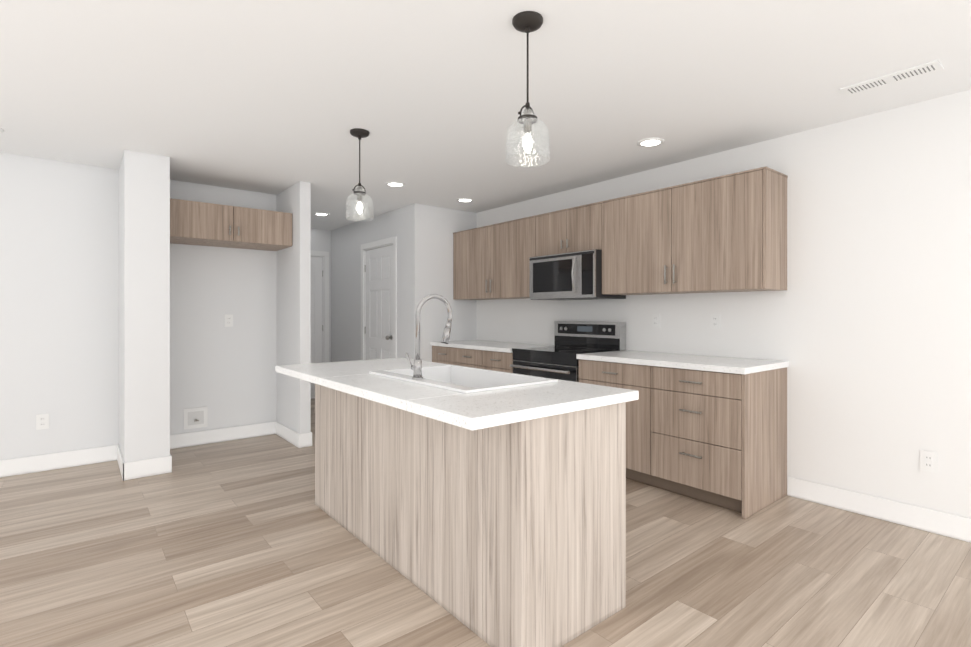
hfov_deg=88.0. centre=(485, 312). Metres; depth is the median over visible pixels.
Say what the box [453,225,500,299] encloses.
upper cabinet
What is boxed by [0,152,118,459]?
wall
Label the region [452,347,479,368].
base cabinet
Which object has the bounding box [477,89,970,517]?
wall
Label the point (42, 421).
outlet
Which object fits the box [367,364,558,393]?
sink
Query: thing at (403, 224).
wall
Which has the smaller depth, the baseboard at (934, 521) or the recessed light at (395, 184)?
the baseboard at (934, 521)
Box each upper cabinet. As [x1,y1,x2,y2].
[170,198,291,250]
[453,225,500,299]
[489,216,532,298]
[533,202,596,256]
[597,187,668,294]
[669,166,787,293]
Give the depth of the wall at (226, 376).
4.86 m
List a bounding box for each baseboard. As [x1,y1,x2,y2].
[0,445,115,477]
[116,445,127,480]
[156,445,171,472]
[170,421,275,448]
[276,421,303,447]
[304,432,311,446]
[787,476,970,542]
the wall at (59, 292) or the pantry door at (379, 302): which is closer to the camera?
the wall at (59, 292)
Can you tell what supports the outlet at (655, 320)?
attached to the wall at (861, 324)
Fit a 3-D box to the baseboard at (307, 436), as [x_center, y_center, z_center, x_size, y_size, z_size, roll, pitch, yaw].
[-2.424,1.179,5.666,0.037,0.130,2.522,0,0,-39]
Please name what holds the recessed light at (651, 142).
in the ceiling
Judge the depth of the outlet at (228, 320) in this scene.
4.89 m
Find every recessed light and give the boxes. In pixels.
[314,213,328,215]
[386,182,404,186]
[457,198,473,201]
[637,138,663,146]
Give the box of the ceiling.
[0,0,970,229]
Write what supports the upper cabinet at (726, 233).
attached to the wall at (861, 324)
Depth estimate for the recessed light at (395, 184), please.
4.74 m
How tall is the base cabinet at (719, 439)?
0.876 m
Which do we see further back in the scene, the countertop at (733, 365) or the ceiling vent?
the countertop at (733, 365)
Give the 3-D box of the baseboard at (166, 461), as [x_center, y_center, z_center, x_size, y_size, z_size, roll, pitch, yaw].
[-2.688,1.180,4.209,0.012,0.130,0.752,0,0,-39]
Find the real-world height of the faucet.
0.411 m
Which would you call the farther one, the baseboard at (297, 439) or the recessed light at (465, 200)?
the recessed light at (465, 200)
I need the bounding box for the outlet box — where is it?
[184,406,207,429]
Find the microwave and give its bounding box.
[530,249,625,299]
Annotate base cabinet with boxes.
[432,346,451,364]
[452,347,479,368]
[480,350,512,372]
[579,359,647,484]
[648,366,786,518]
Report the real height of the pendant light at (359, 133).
0.584 m
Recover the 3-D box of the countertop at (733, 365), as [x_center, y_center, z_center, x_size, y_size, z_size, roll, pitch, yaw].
[0.721,0.349,4.559,0.668,0.040,3.460,0,0,-39]
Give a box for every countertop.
[275,358,638,433]
[430,340,788,374]
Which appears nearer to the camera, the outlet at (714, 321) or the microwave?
the outlet at (714, 321)
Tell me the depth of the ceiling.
2.66 m
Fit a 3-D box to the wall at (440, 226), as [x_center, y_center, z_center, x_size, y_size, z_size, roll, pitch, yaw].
[-0.440,0.014,5.912,0.770,2.460,0.100,0,0,-39]
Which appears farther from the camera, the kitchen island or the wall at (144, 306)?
the wall at (144, 306)
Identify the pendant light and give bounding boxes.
[345,128,373,220]
[505,11,549,166]
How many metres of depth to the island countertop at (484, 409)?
2.03 m
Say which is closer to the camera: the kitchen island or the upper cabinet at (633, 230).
the kitchen island
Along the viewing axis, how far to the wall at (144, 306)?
3.83 m
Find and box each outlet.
[36,414,48,429]
[224,315,232,326]
[652,314,659,327]
[710,314,719,328]
[920,450,936,472]
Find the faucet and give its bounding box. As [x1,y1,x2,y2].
[403,294,451,377]
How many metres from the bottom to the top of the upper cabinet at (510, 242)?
0.782 m
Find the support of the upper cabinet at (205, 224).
attached to the wall at (226, 376)
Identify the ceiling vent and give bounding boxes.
[840,59,943,95]
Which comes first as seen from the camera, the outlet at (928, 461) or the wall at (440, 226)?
the outlet at (928, 461)
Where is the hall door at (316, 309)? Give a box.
[311,257,322,398]
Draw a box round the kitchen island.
[315,386,625,646]
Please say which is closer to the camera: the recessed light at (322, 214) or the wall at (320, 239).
the recessed light at (322, 214)
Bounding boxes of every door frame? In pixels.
[311,250,328,362]
[361,236,396,359]
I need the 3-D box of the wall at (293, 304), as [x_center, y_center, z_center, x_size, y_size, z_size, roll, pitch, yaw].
[-2.502,0.014,5.687,0.100,2.460,2.630,0,0,-39]
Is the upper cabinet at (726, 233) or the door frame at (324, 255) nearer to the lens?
the upper cabinet at (726, 233)
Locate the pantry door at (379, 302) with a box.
[365,245,392,359]
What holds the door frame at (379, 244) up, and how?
attached to the wall at (403, 224)
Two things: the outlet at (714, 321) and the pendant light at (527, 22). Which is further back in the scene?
the outlet at (714, 321)
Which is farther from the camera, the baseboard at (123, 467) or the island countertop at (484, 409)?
the baseboard at (123, 467)
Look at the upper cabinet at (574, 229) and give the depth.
4.53 m
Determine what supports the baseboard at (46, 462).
attached to the wall at (59, 292)
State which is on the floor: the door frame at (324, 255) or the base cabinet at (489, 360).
the base cabinet at (489, 360)
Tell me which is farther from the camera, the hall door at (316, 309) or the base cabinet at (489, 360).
the hall door at (316, 309)
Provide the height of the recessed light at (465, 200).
0.008 m
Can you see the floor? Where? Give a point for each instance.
(246, 542)
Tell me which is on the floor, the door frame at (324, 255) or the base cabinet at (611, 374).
the base cabinet at (611, 374)
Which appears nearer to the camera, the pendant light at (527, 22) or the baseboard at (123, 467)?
the pendant light at (527, 22)
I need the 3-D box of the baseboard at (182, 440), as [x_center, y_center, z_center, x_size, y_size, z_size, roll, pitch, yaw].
[-2.550,1.180,4.848,1.032,0.130,0.015,0,0,-39]
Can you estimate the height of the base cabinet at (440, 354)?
0.876 m
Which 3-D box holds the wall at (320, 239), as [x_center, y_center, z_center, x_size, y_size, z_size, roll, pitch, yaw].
[-2.785,0.014,7.074,1.208,2.460,0.120,0,0,-39]
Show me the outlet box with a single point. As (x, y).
(197, 417)
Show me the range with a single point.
(558, 360)
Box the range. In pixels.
[510,321,625,381]
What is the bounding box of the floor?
[0,398,970,646]
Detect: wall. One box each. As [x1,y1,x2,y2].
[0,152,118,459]
[119,150,169,462]
[170,180,276,434]
[276,181,310,433]
[311,228,330,361]
[331,203,421,361]
[422,204,476,361]
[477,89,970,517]

